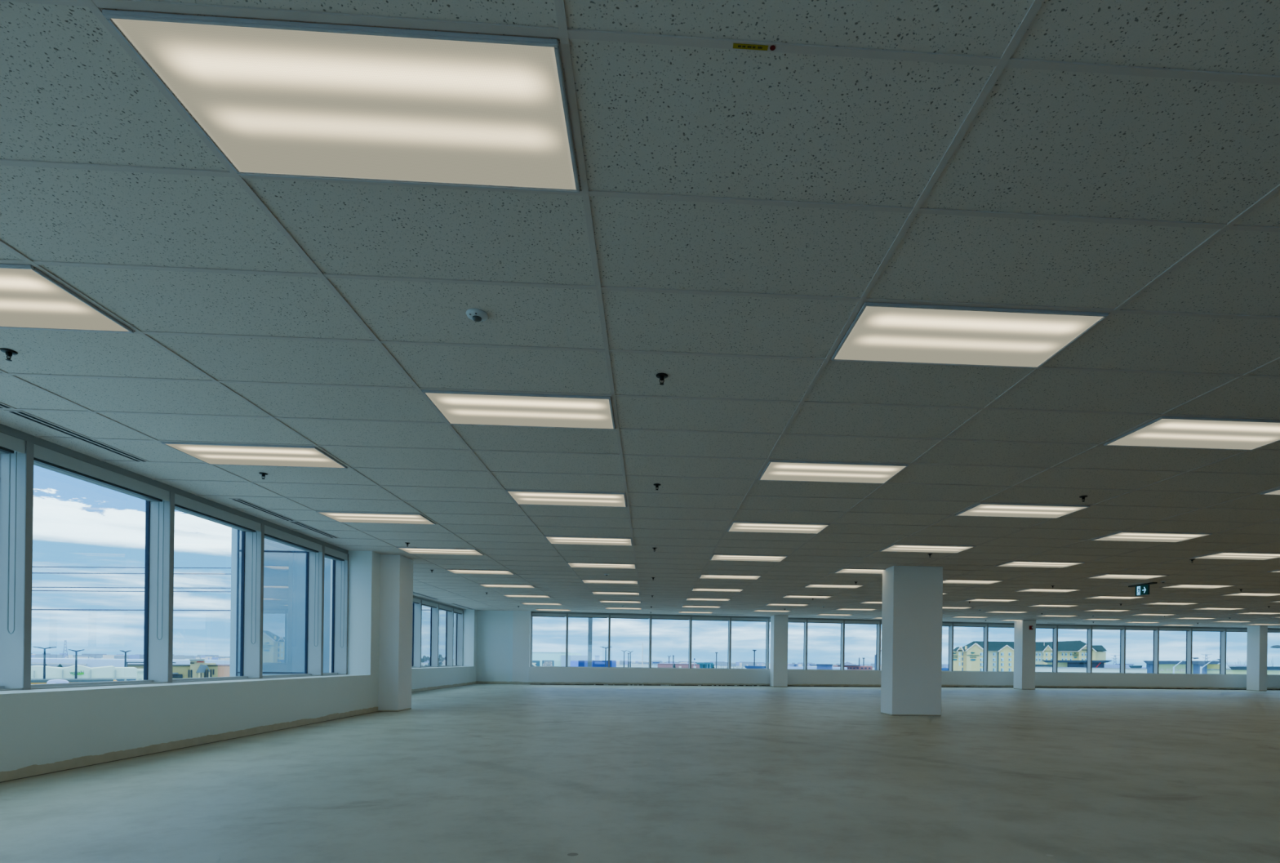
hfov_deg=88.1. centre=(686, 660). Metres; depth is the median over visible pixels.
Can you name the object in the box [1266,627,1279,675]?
window
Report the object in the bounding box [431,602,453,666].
window
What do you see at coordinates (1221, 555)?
recessed light
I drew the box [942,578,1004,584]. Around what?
recessed light
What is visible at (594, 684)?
trim
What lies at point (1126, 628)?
roller blind
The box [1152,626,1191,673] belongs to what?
window
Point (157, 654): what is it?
window
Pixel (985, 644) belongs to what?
window
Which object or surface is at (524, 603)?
recessed light
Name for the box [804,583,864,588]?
recessed light
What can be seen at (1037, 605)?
recessed light
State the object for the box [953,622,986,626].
roller blind
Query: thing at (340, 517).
recessed light
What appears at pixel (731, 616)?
window
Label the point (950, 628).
window
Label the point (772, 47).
sign
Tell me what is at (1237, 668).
shed
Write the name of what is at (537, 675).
wall
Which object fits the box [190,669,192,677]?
shutter
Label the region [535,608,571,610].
recessed light
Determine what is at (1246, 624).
recessed light
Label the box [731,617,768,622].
roller blind
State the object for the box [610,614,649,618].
roller blind
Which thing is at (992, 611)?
recessed light
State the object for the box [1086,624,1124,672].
window
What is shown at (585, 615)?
roller blind
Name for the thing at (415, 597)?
window
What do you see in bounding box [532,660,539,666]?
billboard
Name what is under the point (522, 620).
wall
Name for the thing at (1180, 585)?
recessed light
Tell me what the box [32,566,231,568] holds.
power line
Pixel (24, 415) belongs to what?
ceiling vent
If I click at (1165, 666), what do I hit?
building
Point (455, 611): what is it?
roller blind
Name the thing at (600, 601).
recessed light
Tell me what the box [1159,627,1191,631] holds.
roller blind
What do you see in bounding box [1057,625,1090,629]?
roller blind
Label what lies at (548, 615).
roller blind
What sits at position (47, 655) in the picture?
skyline
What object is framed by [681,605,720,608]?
recessed light
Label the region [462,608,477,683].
wall
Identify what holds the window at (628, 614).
in the wall at (537, 675)
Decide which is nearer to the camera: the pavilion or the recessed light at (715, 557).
the recessed light at (715, 557)
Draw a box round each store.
[570,660,616,666]
[787,663,847,669]
[1104,663,1133,667]
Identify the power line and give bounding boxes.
[31,586,231,588]
[31,590,231,591]
[31,608,230,610]
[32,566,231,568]
[32,572,231,574]
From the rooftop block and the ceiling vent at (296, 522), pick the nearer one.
the ceiling vent at (296, 522)
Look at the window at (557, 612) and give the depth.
23.55 m
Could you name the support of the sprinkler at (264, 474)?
attached to the ceiling
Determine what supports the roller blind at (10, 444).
attached to the window at (6, 429)
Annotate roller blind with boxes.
[0,431,25,634]
[33,444,169,639]
[174,493,260,644]
[264,524,322,646]
[324,546,347,647]
[413,597,421,603]
[422,600,438,608]
[439,604,453,611]
[453,608,462,613]
[532,613,566,617]
[568,613,608,617]
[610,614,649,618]
[652,615,690,619]
[692,616,729,621]
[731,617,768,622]
[769,618,806,622]
[808,619,843,623]
[844,620,879,624]
[942,622,951,626]
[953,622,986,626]
[988,624,1013,627]
[1035,625,1056,628]
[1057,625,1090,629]
[1092,626,1124,630]
[1125,626,1157,630]
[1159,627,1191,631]
[1192,627,1225,631]
[1226,628,1247,631]
[1267,629,1279,632]
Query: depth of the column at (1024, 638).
24.54 m
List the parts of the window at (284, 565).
pane, pane, pane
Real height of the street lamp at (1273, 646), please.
9.585 m
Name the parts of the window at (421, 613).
pane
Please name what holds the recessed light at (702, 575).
in the ceiling
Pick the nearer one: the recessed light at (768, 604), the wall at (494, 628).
the recessed light at (768, 604)
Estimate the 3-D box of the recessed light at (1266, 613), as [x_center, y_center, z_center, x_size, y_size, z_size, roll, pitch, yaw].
[17.548,-1.454,20.197,1.185,0.016,0.577,1,0,-3]
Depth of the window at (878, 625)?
25.66 m
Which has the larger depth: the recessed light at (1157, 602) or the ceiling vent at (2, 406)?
the recessed light at (1157, 602)
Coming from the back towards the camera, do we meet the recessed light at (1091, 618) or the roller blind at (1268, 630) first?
the roller blind at (1268, 630)
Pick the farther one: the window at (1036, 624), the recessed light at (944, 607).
the window at (1036, 624)
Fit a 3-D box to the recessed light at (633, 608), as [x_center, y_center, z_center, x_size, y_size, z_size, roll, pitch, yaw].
[-2.064,-1.707,21.526,1.185,0.016,0.577,1,0,-3]
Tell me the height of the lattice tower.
20.832 m
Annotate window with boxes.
[0,423,28,690]
[0,434,171,689]
[143,485,262,683]
[229,528,330,676]
[304,541,380,712]
[412,595,421,667]
[413,597,438,667]
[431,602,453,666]
[445,606,463,666]
[530,611,567,666]
[565,612,609,667]
[608,613,651,667]
[648,613,691,668]
[688,614,730,668]
[727,615,768,669]
[765,617,807,669]
[803,617,844,670]
[840,618,879,670]
[875,619,881,670]
[942,621,952,671]
[948,622,987,671]
[982,622,1014,671]
[1035,623,1057,672]
[1052,623,1091,672]
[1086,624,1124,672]
[1120,625,1158,673]
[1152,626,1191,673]
[1186,626,1226,674]
[1219,626,1247,674]
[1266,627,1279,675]
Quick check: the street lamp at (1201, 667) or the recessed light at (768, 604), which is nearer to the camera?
the recessed light at (768, 604)
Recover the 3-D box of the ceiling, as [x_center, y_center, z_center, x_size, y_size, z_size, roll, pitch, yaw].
[11.199,-1.603,4.297,36.250,0.114,46.500,1,0,-3]
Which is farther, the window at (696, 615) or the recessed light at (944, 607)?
the window at (696, 615)
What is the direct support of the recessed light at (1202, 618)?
in the ceiling
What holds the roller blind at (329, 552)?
attached to the window at (313, 655)
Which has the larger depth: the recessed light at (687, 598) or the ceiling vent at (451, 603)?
the ceiling vent at (451, 603)
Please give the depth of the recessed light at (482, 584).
15.27 m
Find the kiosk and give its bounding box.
[652,662,659,666]
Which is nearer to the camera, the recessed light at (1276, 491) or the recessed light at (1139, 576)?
the recessed light at (1276, 491)
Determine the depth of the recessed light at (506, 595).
17.73 m
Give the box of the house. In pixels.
[126,661,176,668]
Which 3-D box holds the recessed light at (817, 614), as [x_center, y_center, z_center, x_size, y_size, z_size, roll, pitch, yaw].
[5.170,-1.613,23.158,1.185,0.016,0.577,1,0,-3]
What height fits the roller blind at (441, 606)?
0.120 m
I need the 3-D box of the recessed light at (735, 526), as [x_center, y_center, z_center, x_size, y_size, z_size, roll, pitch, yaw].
[1.130,-1.666,8.274,1.185,0.016,0.577,1,0,-3]
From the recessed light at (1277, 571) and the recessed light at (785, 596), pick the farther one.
the recessed light at (785, 596)
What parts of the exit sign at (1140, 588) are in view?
doorway, panel, edge frame, mounting plate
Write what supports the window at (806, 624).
in the wall at (537, 675)
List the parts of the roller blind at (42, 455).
bead chain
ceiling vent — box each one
[0,402,15,408]
[4,409,148,462]
[229,497,294,520]
[288,520,338,537]
[413,591,438,599]
[451,603,472,608]
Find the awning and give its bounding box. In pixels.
[1128,665,1142,668]
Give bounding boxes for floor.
[0,683,1279,862]
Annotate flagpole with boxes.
[641,642,643,666]
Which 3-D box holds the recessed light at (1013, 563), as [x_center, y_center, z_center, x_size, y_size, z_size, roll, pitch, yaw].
[5.861,-1.605,10.985,1.185,0.016,0.577,1,0,-3]
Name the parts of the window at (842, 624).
rail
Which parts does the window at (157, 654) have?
rail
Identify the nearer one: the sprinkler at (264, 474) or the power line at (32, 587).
the sprinkler at (264, 474)
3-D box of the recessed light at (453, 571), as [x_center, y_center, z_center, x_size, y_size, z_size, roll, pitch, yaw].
[-4.015,-1.732,12.867,1.185,0.016,0.577,1,0,-3]
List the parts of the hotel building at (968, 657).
gable trim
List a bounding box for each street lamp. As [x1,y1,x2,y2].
[1173,657,1199,673]
[1200,658,1219,673]
[1270,644,1279,648]
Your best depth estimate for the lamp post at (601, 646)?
94.24 m
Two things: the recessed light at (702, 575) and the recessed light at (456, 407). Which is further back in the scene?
the recessed light at (702, 575)
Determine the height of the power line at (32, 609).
12.476 m
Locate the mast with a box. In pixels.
[587,617,592,666]
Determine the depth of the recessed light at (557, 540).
9.32 m
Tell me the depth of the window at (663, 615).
24.17 m
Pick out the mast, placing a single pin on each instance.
(590, 620)
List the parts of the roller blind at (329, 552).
bead chain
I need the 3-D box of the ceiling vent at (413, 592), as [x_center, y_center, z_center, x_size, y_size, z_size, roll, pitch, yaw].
[-7.126,-1.778,17.380,0.110,0.007,3.500,1,0,-3]
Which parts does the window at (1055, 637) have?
rail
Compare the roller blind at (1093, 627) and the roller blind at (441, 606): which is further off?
the roller blind at (1093, 627)
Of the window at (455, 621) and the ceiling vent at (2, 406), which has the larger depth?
the window at (455, 621)
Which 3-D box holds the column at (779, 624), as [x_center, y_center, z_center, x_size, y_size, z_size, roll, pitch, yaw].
[3.370,-0.351,24.177,0.515,2.588,0.680,1,0,-3]
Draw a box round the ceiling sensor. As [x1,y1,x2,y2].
[466,308,488,321]
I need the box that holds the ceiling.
[0,0,1279,628]
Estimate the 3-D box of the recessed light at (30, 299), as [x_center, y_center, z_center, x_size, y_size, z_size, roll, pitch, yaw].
[-3.462,-1.725,3.129,1.185,0.016,0.577,1,0,-3]
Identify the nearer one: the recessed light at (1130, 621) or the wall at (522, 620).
the wall at (522, 620)
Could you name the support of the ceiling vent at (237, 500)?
in the ceiling
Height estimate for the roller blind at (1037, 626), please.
0.120 m
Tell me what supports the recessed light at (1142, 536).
in the ceiling
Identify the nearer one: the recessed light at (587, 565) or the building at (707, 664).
the recessed light at (587, 565)
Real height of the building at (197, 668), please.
7.000 m
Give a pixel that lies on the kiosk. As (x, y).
(655, 664)
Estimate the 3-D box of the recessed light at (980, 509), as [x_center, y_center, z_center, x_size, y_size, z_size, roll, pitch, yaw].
[3.634,-1.633,7.195,1.185,0.016,0.577,1,0,-3]
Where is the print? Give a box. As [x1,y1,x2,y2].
[737,45,762,48]
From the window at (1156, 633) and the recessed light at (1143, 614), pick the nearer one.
the recessed light at (1143, 614)
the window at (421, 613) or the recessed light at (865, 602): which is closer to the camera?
the recessed light at (865, 602)
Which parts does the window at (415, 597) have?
pane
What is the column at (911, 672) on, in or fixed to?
on the floor
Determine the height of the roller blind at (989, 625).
0.120 m
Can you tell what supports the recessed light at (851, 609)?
in the ceiling
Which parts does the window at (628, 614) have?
rail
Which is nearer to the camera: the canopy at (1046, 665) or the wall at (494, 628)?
the wall at (494, 628)
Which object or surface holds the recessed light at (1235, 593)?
in the ceiling
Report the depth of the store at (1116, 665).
113.29 m
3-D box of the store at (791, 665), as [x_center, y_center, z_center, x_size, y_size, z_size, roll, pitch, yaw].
[31.732,4.647,164.527,14.832,7.524,15.000,1,0,9]
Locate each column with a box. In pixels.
[377,554,413,711]
[769,614,788,686]
[880,565,942,715]
[1013,619,1035,688]
[1246,625,1267,690]
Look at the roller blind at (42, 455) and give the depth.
5.84 m
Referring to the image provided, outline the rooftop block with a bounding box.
[594,654,599,660]
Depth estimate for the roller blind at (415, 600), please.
18.33 m
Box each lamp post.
[33,646,56,679]
[67,648,84,678]
[120,649,131,666]
[600,646,611,666]
[627,650,633,666]
[752,649,756,665]
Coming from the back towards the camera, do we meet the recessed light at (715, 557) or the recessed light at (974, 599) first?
the recessed light at (974, 599)
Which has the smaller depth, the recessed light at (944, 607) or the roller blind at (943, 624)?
the recessed light at (944, 607)
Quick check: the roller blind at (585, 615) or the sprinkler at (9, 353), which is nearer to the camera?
the sprinkler at (9, 353)
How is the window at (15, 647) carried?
in the wall at (42, 731)
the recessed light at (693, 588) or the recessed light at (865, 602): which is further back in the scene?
the recessed light at (865, 602)
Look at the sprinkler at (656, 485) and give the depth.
6.33 m
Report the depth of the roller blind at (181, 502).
7.43 m
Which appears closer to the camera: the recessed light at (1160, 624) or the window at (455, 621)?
the window at (455, 621)
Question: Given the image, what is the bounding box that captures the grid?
[0,0,1279,627]
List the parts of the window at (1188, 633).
rail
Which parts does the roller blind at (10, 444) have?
bead chain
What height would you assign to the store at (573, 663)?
7.885 m
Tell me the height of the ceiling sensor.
0.034 m
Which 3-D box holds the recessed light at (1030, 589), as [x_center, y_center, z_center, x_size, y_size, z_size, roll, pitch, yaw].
[8.088,-1.576,14.775,1.185,0.016,0.577,1,0,-3]
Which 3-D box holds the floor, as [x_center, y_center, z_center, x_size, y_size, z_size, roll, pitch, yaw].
[11.164,1.119,4.297,36.250,0.150,46.500,1,0,-3]
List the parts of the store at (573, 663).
panel, panel, panel, panel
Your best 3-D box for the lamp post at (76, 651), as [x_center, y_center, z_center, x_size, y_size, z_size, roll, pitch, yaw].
[-132.456,1.895,143.143,2.600,8.793,0.520,1,0,-43]
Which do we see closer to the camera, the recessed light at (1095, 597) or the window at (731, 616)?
the recessed light at (1095, 597)
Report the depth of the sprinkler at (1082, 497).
6.57 m
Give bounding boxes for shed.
[1227,664,1279,674]
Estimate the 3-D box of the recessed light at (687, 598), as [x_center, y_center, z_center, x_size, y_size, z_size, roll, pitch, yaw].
[0.578,-1.673,18.012,1.185,0.016,0.577,1,0,-3]
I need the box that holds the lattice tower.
[62,640,68,657]
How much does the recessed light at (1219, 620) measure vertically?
0.016 m
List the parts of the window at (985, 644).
rail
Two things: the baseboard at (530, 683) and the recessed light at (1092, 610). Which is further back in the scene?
the baseboard at (530, 683)
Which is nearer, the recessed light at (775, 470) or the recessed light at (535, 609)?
the recessed light at (775, 470)
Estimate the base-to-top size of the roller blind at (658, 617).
0.120 m
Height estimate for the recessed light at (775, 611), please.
0.016 m
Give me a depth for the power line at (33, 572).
57.55 m
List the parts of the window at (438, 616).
pane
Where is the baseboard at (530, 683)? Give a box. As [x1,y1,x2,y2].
[529,683,1279,689]
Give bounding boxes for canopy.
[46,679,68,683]
[745,665,765,668]
[1035,664,1052,666]
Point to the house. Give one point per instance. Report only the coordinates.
(136, 665)
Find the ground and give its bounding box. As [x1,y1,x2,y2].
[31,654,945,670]
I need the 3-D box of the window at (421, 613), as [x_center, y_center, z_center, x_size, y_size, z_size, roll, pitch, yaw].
[-7.681,-0.806,19.429,0.233,1.994,1.566,1,0,-3]
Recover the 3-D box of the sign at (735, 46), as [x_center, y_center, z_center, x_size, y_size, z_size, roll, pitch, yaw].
[0.174,-1.681,1.809,0.096,0.002,0.014,1,0,-3]
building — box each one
[31,657,230,667]
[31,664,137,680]
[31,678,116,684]
[137,668,143,679]
[172,658,230,678]
[657,662,699,667]
[695,661,714,667]
[953,640,1106,671]
[1035,666,1146,672]
[1042,660,1111,667]
[1142,660,1232,673]
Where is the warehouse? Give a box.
[532,651,587,666]
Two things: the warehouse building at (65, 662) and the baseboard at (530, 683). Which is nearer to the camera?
the baseboard at (530, 683)
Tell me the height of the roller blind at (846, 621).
0.120 m
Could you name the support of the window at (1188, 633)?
in the wall at (537, 675)
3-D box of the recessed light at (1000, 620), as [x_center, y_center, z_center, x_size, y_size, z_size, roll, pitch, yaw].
[12.403,-1.520,24.789,1.185,0.016,0.577,1,0,-3]
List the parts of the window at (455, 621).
pane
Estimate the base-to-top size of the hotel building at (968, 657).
14.748 m
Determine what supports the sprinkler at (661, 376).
attached to the ceiling
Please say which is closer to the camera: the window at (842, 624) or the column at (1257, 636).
the window at (842, 624)
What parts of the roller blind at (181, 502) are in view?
bead chain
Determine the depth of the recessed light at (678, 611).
22.73 m
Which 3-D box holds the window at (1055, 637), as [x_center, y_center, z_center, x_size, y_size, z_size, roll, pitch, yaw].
[15.840,-0.503,27.153,1.566,1.994,0.233,1,0,-7]
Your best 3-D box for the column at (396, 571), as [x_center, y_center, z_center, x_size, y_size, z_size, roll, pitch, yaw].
[-5.248,-0.462,11.177,0.960,2.588,0.620,1,0,-3]
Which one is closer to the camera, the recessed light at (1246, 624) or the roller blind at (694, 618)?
the roller blind at (694, 618)
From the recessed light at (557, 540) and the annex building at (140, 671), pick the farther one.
the annex building at (140, 671)
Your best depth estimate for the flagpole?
119.69 m
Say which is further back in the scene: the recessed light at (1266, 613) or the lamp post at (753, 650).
the lamp post at (753, 650)
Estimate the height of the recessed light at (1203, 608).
0.016 m
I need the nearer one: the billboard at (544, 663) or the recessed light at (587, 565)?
the recessed light at (587, 565)
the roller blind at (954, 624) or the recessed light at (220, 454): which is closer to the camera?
the recessed light at (220, 454)
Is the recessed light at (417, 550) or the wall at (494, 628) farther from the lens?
the wall at (494, 628)
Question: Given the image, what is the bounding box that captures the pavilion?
[808,663,832,669]
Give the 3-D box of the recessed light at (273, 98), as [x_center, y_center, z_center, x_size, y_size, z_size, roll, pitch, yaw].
[-0.959,-1.692,2.050,1.185,0.016,0.577,1,0,-3]
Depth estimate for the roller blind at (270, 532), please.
9.04 m
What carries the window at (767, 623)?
in the wall at (537, 675)
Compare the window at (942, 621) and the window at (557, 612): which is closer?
the window at (557, 612)
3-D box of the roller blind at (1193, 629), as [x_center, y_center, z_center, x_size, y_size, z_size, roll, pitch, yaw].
[21.811,-1.286,27.647,1.499,0.120,0.104,1,0,-5]
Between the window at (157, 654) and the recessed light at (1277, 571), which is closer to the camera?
the window at (157, 654)
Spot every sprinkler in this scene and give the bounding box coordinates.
[0,348,17,361]
[258,472,267,479]
[653,483,661,489]
[655,373,667,385]
[1079,495,1087,502]
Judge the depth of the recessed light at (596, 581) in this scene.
14.20 m
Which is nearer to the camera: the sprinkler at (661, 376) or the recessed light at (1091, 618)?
the sprinkler at (661, 376)
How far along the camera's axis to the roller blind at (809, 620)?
25.24 m
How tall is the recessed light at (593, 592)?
0.016 m
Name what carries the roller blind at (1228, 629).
attached to the window at (1223, 634)
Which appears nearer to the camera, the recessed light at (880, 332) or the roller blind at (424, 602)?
the recessed light at (880, 332)
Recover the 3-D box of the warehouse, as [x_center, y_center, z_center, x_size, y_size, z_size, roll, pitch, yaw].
[-37.028,2.733,164.443,22.293,9.580,43.000,1,0,-11]
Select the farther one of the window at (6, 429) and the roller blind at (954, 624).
the roller blind at (954, 624)
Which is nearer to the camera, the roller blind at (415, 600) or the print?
the print
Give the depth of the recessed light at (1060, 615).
22.33 m
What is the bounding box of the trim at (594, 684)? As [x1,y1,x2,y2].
[594,684,759,685]
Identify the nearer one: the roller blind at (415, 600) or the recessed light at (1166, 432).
the recessed light at (1166, 432)
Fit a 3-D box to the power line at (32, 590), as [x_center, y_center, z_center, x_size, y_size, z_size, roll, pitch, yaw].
[-33.358,-9.989,76.314,190.007,15.855,0.080,1,0,-41]
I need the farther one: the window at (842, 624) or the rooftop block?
the rooftop block
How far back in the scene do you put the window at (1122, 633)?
27.33 m
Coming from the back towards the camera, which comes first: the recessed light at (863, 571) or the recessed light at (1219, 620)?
the recessed light at (1219, 620)
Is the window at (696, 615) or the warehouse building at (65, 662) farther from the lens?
the warehouse building at (65, 662)
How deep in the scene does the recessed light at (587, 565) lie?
11.76 m
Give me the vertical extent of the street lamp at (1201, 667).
8.535 m
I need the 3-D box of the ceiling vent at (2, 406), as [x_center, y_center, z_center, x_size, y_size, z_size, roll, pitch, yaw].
[-4.672,-1.747,3.962,0.110,0.007,1.230,1,0,-3]
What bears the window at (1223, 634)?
in the wall at (537, 675)
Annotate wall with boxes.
[0,666,475,782]
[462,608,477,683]
[475,609,513,684]
[511,610,533,684]
[528,666,1279,688]
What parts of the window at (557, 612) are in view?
rail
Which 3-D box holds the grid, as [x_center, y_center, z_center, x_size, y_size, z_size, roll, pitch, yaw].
[10.414,-1.552,11.496,35.000,0.006,30.963,1,0,-3]
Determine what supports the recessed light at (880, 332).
in the ceiling
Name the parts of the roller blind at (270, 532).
bead chain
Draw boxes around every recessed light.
[0,263,133,333]
[102,9,580,193]
[161,441,347,468]
[315,511,435,524]
[396,546,484,555]
[422,390,615,430]
[445,568,515,574]
[478,583,535,587]
[502,594,551,597]
[506,489,626,506]
[520,602,562,604]
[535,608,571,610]
[544,535,632,546]
[567,562,635,568]
[581,579,638,584]
[591,591,639,595]
[599,600,640,603]
[604,607,641,609]
[678,611,713,613]
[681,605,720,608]
[685,597,730,600]
[691,587,743,591]
[698,573,761,579]
[710,553,787,561]
[727,521,830,533]
[752,609,791,612]
[758,459,908,484]
[765,603,808,605]
[782,595,832,598]
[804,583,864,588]
[815,613,853,615]
[831,302,1108,368]
[834,568,885,573]
[835,608,876,610]
[859,600,882,604]
[880,543,975,553]
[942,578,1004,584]
[942,606,972,608]
[951,616,990,617]
[955,502,1089,518]
[964,598,1020,601]
[986,610,1030,613]
[995,560,1084,568]
[1000,619,1036,621]
[1015,587,1081,592]
[1027,604,1080,607]
[1035,614,1078,617]
[1082,608,1133,611]
[1082,617,1123,620]
[1083,595,1146,599]
[1086,573,1168,579]
[1091,531,1212,542]
[1103,416,1279,450]
[1121,621,1159,622]
[1131,613,1178,615]
[1142,601,1200,604]
[1159,583,1235,588]
[1160,624,1197,626]
[1171,617,1215,619]
[1191,551,1279,559]
[1194,607,1246,609]
[1208,620,1250,622]
[1221,592,1279,595]
[1233,612,1279,614]
[1246,623,1279,625]
[1260,488,1279,495]
[1266,569,1279,572]
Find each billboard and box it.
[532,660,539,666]
[542,660,554,666]
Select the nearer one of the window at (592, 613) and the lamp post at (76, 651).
the window at (592, 613)
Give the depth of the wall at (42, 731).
6.02 m
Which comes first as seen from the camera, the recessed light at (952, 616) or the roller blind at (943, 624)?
the recessed light at (952, 616)
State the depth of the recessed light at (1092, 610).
19.87 m
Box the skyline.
[31,653,1231,669]
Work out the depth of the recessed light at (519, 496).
6.89 m
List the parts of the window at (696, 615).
rail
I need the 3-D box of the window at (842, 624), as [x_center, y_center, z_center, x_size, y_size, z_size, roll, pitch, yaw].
[6.725,-0.620,25.597,1.524,1.994,0.233,1,0,-10]
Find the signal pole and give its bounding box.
[874,649,881,669]
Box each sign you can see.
[733,43,768,50]
[769,45,775,50]
[1128,582,1157,595]
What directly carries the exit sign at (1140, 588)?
hanging from the ceiling
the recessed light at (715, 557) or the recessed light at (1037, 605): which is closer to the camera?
the recessed light at (715, 557)
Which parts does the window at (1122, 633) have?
rail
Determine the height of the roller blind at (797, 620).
0.120 m
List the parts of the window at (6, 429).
rail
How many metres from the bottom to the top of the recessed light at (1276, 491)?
0.016 m
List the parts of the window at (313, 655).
rail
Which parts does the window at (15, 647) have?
rail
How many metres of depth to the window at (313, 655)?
10.52 m

